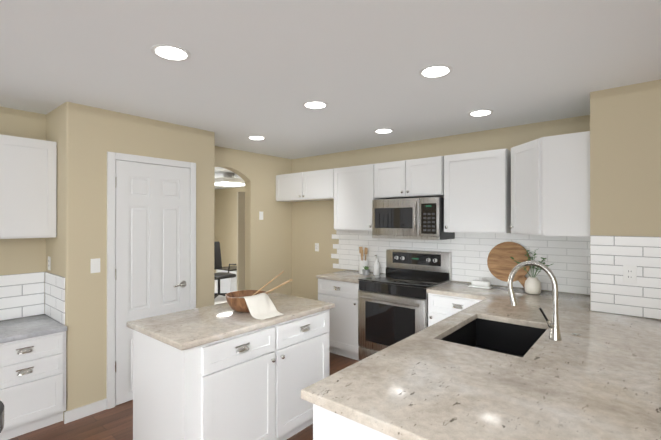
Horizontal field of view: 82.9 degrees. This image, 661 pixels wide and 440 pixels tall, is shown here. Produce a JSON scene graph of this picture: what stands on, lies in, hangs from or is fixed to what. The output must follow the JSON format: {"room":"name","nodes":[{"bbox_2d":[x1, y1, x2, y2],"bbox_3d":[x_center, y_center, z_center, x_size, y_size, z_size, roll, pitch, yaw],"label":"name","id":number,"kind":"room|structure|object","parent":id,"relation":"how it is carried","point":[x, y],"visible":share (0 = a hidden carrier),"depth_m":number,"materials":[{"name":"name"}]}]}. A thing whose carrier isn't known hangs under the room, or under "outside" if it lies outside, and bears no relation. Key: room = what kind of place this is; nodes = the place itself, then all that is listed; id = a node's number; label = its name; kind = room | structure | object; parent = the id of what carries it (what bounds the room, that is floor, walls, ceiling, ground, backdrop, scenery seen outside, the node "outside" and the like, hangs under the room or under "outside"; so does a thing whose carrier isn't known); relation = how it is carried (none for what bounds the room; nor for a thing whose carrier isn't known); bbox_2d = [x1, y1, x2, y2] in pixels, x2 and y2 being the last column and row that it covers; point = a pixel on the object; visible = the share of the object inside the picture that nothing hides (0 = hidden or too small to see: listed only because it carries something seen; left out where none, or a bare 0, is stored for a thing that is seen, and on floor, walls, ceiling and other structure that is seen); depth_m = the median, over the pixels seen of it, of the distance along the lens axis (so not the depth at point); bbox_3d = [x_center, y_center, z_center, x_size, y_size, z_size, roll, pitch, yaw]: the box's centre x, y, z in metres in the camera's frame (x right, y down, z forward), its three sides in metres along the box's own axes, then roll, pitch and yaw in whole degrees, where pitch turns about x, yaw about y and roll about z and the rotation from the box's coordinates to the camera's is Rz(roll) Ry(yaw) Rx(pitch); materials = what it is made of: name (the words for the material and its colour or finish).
{"room":"kitchen","nodes":[
{"label":"kitchen","id":0,"kind":"room"},
{"bbox_2d":[0,107,45,320],"bbox_3d":[-4.088,0.315,1.298,0.120,2.440,5.041,0,0,40],"label":"wall","id":1,"kind":"structure","parent":0,"point":[21,255],"depth_m":3.08,"materials":[{"name":"beige paint"}]},
{"bbox_2d":[0,134,56,238],"bbox_3d":[-2.601,-0.244,2.711,0.354,0.765,0.960,0,0,40],"label":"upper cabinet","id":2,"kind":"object","parent":1,"relation":"attached to","point":[28,167],"visible":0.98,"depth_m":2.85,"materials":[{"name":"white wood"}]},
{"bbox_2d":[0,272,64,324],"bbox_3d":[-3.039,0.616,2.048,0.528,0.359,2.538,0,0,40],"label":"tile backsplash","id":3,"kind":"structure","parent":1,"relation":"attached to","point":[21,295],"depth_m":3.05,"materials":[{"name":"white tile"}]},
{"bbox_2d":[46,102,214,419],"bbox_3d":[-1.875,0.321,3.572,0.730,2.440,1.290,0,0,40],"label":"wall block","id":4,"kind":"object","parent":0,"point":[85,138],"visible":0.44,"depth_m":3.00,"materials":[{"name":"beige paint"}]},
{"bbox_2d":[48,256,50,269],"bbox_3d":[-2.347,0.362,3.122,0.070,0.114,0.006,0,0,40],"label":"outlet","id":5,"kind":"object","parent":4,"relation":"attached to","point":[49,263],"visible":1,"depth_m":3.11,"materials":[{"name":"white plastic"}]},
{"bbox_2d":[91,258,99,272],"bbox_3d":[-1.877,0.365,2.991,0.008,0.114,0.070,0,0,40],"label":"light switch","id":6,"kind":"object","parent":4,"relation":"attached to","point":[95,265],"visible":1,"depth_m":2.99,"materials":[{"name":"white plastic"}]},
{"bbox_2d":[106,152,195,408],"bbox_3d":[-1.547,0.492,3.331,0.080,2.097,0.784,0,0,40],"label":"door","id":7,"kind":"structure","parent":4,"relation":"attached to","point":[151,236],"depth_m":3.26,"materials":[{"name":"white wood"}]},
{"bbox_2d":[8,352,357,439],"bbox_3d":[1.098,1.562,2.153,7.110,0.050,13.000,0,0,40],"label":"floor","id":8,"kind":"structure","parent":0,"point":[115,422],"depth_m":2.78,"materials":[{"name":"brown wood"}]},
{"bbox_2d":[0,401,3,432],"bbox_3d":[-1.212,1.070,1.077,0.427,0.932,0.412,0,0,40],"label":"bar stool","id":9,"kind":"object","parent":8,"relation":"on","point":[1,415],"visible":1,"depth_m":1.18,"materials":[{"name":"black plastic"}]},
{"bbox_2d":[0,331,65,439],"bbox_3d":[-2.356,1.187,2.802,0.608,0.704,0.500,0,0,40],"label":"base cabinet","id":10,"kind":"object","parent":8,"relation":"on","point":[32,383],"visible":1,"depth_m":2.67,"materials":[{"name":"white wood"}]},
{"bbox_2d":[0,314,66,342],"bbox_3d":[-2.990,0.814,2.058,0.588,0.035,2.458,0,0,40],"label":"countertop","id":11,"kind":"structure","parent":10,"relation":"on","point":[24,327],"depth_m":2.78,"materials":[{"name":"grey stone"}]},
{"bbox_2d":[64,399,106,423],"bbox_3d":[-1.917,1.497,2.937,0.012,0.085,0.288,0,0,40],"label":"baseboard","id":12,"kind":"structure","parent":8,"relation":"on","point":[83,411],"depth_m":2.91,"materials":[{"name":"white wood"}]},
{"bbox_2d":[133,309,329,439],"bbox_3d":[-0.605,1.106,2.594,0.670,0.864,1.185,0,0,40],"label":"base cabinet","id":13,"kind":"object","parent":8,"relation":"on","point":[250,385],"visible":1,"depth_m":2.25,"materials":[{"name":"white wood"}]},
{"bbox_2d":[126,293,334,349],"bbox_3d":[-0.624,0.656,2.611,0.680,0.035,1.245,0,0,40],"label":"countertop","id":14,"kind":"structure","parent":13,"relation":"on","point":[187,329],"depth_m":2.35,"materials":[{"name":"beige stone"}]},
{"bbox_2d":[225,271,292,319],"bbox_3d":[-0.484,0.499,2.652,0.465,0.278,0.437,0,0,40],"label":"bowl","id":15,"kind":"object","parent":14,"relation":"on","point":[258,304],"visible":1,"depth_m":2.53,"materials":[{"name":"brown wood"}]},
{"bbox_2d":[239,293,282,319],"bbox_3d":[-0.505,0.571,2.541,0.365,0.126,0.216,0,0,40],"label":"towel","id":16,"kind":"object","parent":15,"relation":"hanging from","point":[260,306],"depth_m":2.50,"materials":[{"name":"white fabric"}]},
{"bbox_2d":[318,278,359,360],"bbox_3d":[0.261,1.111,4.404,0.604,0.864,0.650,0,0,40],"label":"base cabinet","id":17,"kind":"object","parent":8,"relation":"on","point":[342,296],"visible":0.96,"depth_m":4.15,"materials":[{"name":"white wood"}]},
{"bbox_2d":[316,270,383,283],"bbox_3d":[0.265,0.661,4.412,0.608,0.035,0.634,0,0,40],"label":"countertop","id":18,"kind":"structure","parent":17,"relation":"on","point":[352,276],"depth_m":4.31,"materials":[{"name":"beige stone"}]},
{"bbox_2d":[359,247,367,273],"bbox_3d":[0.393,0.483,4.513,0.127,0.320,0.116,0,0,40],"label":"utensil crock","id":19,"kind":"object","parent":18,"relation":"on","point":[362,263],"visible":0.75,"depth_m":4.48,"materials":[{"name":"white ceramic"}]},
{"bbox_2d":[362,266,369,274],"bbox_3d":[0.417,0.590,4.375,0.092,0.105,0.097,0,0,40],"label":"succulent","id":20,"kind":"object","parent":18,"relation":"on","point":[366,270],"visible":1,"depth_m":4.35,"materials":[{"name":"green plant"}]},
{"bbox_2d":[373,255,379,274],"bbox_3d":[0.542,0.527,4.402,0.080,0.232,0.080,0,0,40],"label":"soap bottle","id":21,"kind":"object","parent":18,"relation":"on","point":[376,267],"visible":1,"depth_m":4.37,"materials":[{"name":"white ceramic"}]},
{"bbox_2d":[313,404,397,439],"bbox_3d":[0.397,1.103,1.499,0.628,0.864,0.736,0,0,40],"label":"base cabinet","id":22,"kind":"object","parent":8,"relation":"on","point":[329,425],"depth_m":1.31,"materials":[{"name":"white wood"}]},
{"bbox_2d":[301,281,660,439],"bbox_3d":[1.029,0.759,2.322,1.690,0.242,2.867,0,0,40],"label":"countertop","id":23,"kind":"structure","parent":22,"relation":"on","point":[493,364],"depth_m":1.50,"materials":[{"name":"beige stone"}]},
{"bbox_2d":[469,279,492,288],"bbox_3d":[1.435,0.600,3.567,0.200,0.081,0.110,0,0,40],"label":"butter dish","id":24,"kind":"object","parent":23,"relation":"on","point":[480,283],"visible":1,"depth_m":3.53,"materials":[{"name":"white ceramic"}]},
{"bbox_2d":[487,242,530,287],"bbox_3d":[1.685,0.418,3.524,0.400,0.422,0.122,0,0,40],"label":"cutting board","id":25,"kind":"object","parent":23,"relation":"on","point":[501,264],"visible":0.73,"depth_m":3.53,"materials":[{"name":"brown wood"}]},
{"bbox_2d":[511,249,551,294],"bbox_3d":[1.756,0.443,3.255,0.343,0.394,0.141,0,0,40],"label":"vase","id":26,"kind":"object","parent":23,"relation":"on","point":[532,285],"visible":0.85,"depth_m":3.22,"materials":[{"name":"white ceramic"}]},
{"bbox_2d":[508,261,561,340],"bbox_3d":[1.103,0.430,2.043,0.267,0.412,0.108,0,0,40],"label":"gooseneck faucet","id":27,"kind":"object","parent":23,"relation":"on","point":[555,333],"visible":1,"depth_m":1.99,"materials":[{"name":"silver metal"}]},
{"bbox_2d":[358,249,451,359],"bbox_3d":[0.770,0.942,3.936,0.768,1.200,0.698,0,0,40],"label":"range","id":28,"kind":"object","parent":8,"relation":"on","point":[392,304],"visible":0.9,"depth_m":3.83,"materials":[{"name":"silver metal"}]},
{"bbox_2d":[428,293,481,326],"bbox_3d":[1.309,1.109,3.531,0.568,0.864,0.650,0,0,40],"label":"base cabinet","id":29,"kind":"object","parent":8,"relation":"on","point":[441,307],"visible":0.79,"depth_m":3.39,"materials":[{"name":"white wood"}]},
{"bbox_2d":[214,280,226,304],"bbox_3d":[-3.769,1.573,6.858,6.389,0.054,8.000,0,0,40],"label":"floor","id":30,"kind":"structure","parent":0,"point":[218,299],"depth_m":7.38,"materials":[{"name":"grey"}]},
{"bbox_2d":[214,242,235,298],"bbox_3d":[-2.177,0.993,7.314,0.678,1.108,0.625,0,0,40],"label":"office chair","id":31,"kind":"object","parent":30,"relation":"on","point":[218,276],"visible":0.38,"depth_m":7.49,"materials":[{"name":"black plastic"}]},
{"bbox_2d":[216,266,236,292],"bbox_3d":[-2.035,1.288,8.148,0.522,0.521,0.720,0,0,40],"label":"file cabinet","id":32,"kind":"object","parent":30,"relation":"on","point":[227,285],"visible":0.31,"depth_m":7.83,"materials":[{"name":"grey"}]},
{"bbox_2d":[237,192,244,290],"bbox_3d":[-1.317,0.532,6.686,0.040,2.025,0.830,0,0,40],"label":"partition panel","id":33,"kind":"object","parent":30,"relation":"on","point":[240,240],"visible":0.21,"depth_m":6.39,"materials":[{"name":"beige paint"}]},
{"bbox_2d":[214,187,244,272],"bbox_3d":[-1.470,0.336,9.307,5.990,2.440,0.100,0,0,40],"label":"wall","id":34,"kind":"structure","parent":0,"point":[225,225],"depth_m":10.43,"materials":[{"name":"beige paint"}]},
{"bbox_2d":[215,146,291,295],"bbox_3d":[-1.155,0.324,4.912,0.120,2.440,1.690,0,0,40],"label":"wall","id":35,"kind":"structure","parent":0,"point":[268,247],"depth_m":5.12,"materials":[{"name":"beige paint"}]},
{"bbox_2d":[259,211,262,219],"bbox_3d":[-0.937,-0.058,5.074,0.008,0.114,0.070,0,0,40],"label":"light switch","id":36,"kind":"object","parent":35,"relation":"attached to","point":[260,215],"visible":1,"depth_m":5.06,"materials":[{"name":"white plastic"}]},
{"bbox_2d":[0,0,660,188],"bbox_3d":[-1.357,-0.947,4.205,13.500,0.100,13.000,0,0,40],"label":"ceiling","id":37,"kind":"structure","parent":0,"point":[266,69],"depth_m":2.15,"materials":[{"name":"white paint"}]},
{"bbox_2d":[151,44,190,60],"bbox_3d":[-0.860,-0.900,2.021,0.200,0.006,0.200,0,0,40],"label":"recessed light","id":38,"kind":"object","parent":37,"relation":"in","point":[170,52],"visible":1,"depth_m":2.00,"materials":[{"name":"white plastic"}]},
{"bbox_2d":[215,173,244,186],"bbox_3d":[-1.946,-0.782,7.168,0.700,0.214,0.700,0,0,40],"label":"light","id":39,"kind":"object","parent":37,"relation":"attached to","point":[228,179],"visible":0.75,"depth_m":6.93,"materials":[{"name":"white glass"}]},
{"bbox_2d":[247,136,265,139],"bbox_3d":[-0.806,-0.894,4.084,0.200,0.006,0.200,0,0,40],"label":"recessed light","id":40,"kind":"object","parent":37,"relation":"in","point":[256,137],"visible":1,"depth_m":4.05,"materials":[{"name":"white plastic"}]},
{"bbox_2d":[303,101,327,108],"bbox_3d":[-0.118,-0.897,2.926,0.200,0.006,0.200,0,0,40],"label":"recessed light","id":41,"kind":"object","parent":37,"relation":"in","point":[315,104],"visible":1,"depth_m":2.91,"materials":[{"name":"white plastic"}]},
{"bbox_2d":[374,128,393,133],"bbox_3d":[0.536,-0.895,3.773,0.200,0.006,0.200,0,0,40],"label":"recessed light","id":42,"kind":"object","parent":37,"relation":"in","point":[383,131],"visible":1,"depth_m":3.77,"materials":[{"name":"white plastic"}]},
{"bbox_2d":[419,64,452,77],"bbox_3d":[0.637,-0.899,2.270,0.200,0.006,0.200,0,0,40],"label":"recessed light","id":43,"kind":"object","parent":37,"relation":"in","point":[437,71],"visible":1,"depth_m":2.26,"materials":[{"name":"white plastic"}]},
{"bbox_2d":[468,109,493,116],"bbox_3d":[1.260,-0.897,3.144,0.200,0.006,0.200,0,0,40],"label":"recessed light","id":44,"kind":"object","parent":37,"relation":"in","point":[482,112],"visible":1,"depth_m":3.12,"materials":[{"name":"white plastic"}]},
{"bbox_2d":[292,115,589,299],"bbox_3d":[0.842,0.323,4.427,3.810,2.440,0.120,0,0,40],"label":"wall","id":45,"kind":"structure","parent":0,"point":[312,223],"depth_m":4.92,"materials":[{"name":"beige paint"}]},
{"bbox_2d":[276,168,334,201],"bbox_3d":[-0.275,-0.450,5.047,1.054,0.370,0.354,0,0,40],"label":"upper cabinet","id":46,"kind":"object","parent":45,"relation":"attached to","point":[317,185],"visible":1,"depth_m":4.90,"materials":[{"name":"white wood"}]},
{"bbox_2d":[315,243,318,250],"bbox_3d":[-0.190,0.379,5.203,0.070,0.114,0.006,0,0,40],"label":"outlet","id":47,"kind":"object","parent":45,"relation":"attached to","point":[316,246],"visible":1,"depth_m":5.20,"materials":[{"name":"white plastic"}]},
{"bbox_2d":[334,164,378,230],"bbox_3d":[0.357,-0.257,4.521,0.583,0.760,0.354,0,0,40],"label":"upper cabinet","id":48,"kind":"object","parent":45,"relation":"attached to","point":[354,197],"visible":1,"depth_m":4.40,"materials":[{"name":"white wood"}]},
{"bbox_2d":[374,156,443,198],"bbox_3d":[0.890,-0.443,4.077,0.796,0.390,0.354,0,0,40],"label":"upper cabinet","id":49,"kind":"object","parent":45,"relation":"attached to","point":[419,178],"visible":1,"depth_m":3.94,"materials":[{"name":"white wood"}]},
{"bbox_2d":[372,197,454,239],"bbox_3d":[0.868,-0.013,4.010,0.764,0.420,0.464,0,0,40],"label":"microwave","id":50,"kind":"object","parent":49,"relation":"attached to","point":[414,218],"visible":1,"depth_m":3.83,"materials":[{"name":"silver metal"}]},
{"bbox_2d":[331,230,589,294],"bbox_3d":[1.136,0.382,4.095,2.927,0.518,0.009,0,0,40],"label":"tile backsplash","id":51,"kind":"structure","parent":45,"relation":"attached to","point":[568,258],"depth_m":3.76,"materials":[{"name":"white tile"}]},
{"bbox_2d":[444,148,510,232],"bbox_3d":[1.431,-0.259,3.626,0.574,0.760,0.354,0,0,40],"label":"upper cabinet","id":52,"kind":"object","parent":45,"relation":"attached to","point":[477,192],"visible":1,"depth_m":3.49,"materials":[{"name":"white wood"}]},
{"bbox_2d":[510,131,589,235],"bbox_3d":[1.835,-0.260,3.123,0.610,0.760,0.610,0,0,40],"label":"upper cabinet","id":53,"kind":"object","parent":45,"relation":"attached to","point":[550,185],"visible":0.98,"depth_m":2.85,"materials":[{"name":"white wood"}]},
{"bbox_2d":[590,79,660,319],"bbox_3d":[2.259,0.319,2.803,0.447,2.440,0.800,0,0,40],"label":"wall","id":54,"kind":"structure","parent":0,"point":[625,160],"depth_m":2.51,"materials":[{"name":"beige paint"}]},
{"bbox_2d":[590,235,660,319],"bbox_3d":[1.996,0.373,2.494,0.433,0.529,0.008,0,0,40],"label":"tile backsplash","id":55,"kind":"structure","parent":54,"relation":"attached to","point":[612,292],"depth_m":2.51,"materials":[{"name":"white tile"}]},
{"bbox_2d":[623,265,636,282],"bbox_3d":[1.990,0.360,2.488,0.070,0.114,0.006,0,0,40],"label":"outlet","id":56,"kind":"object","parent":55,"relation":"attached to","point":[629,274],"visible":1,"depth_m":2.49,"materials":[{"name":"white plastic"}]}
]}

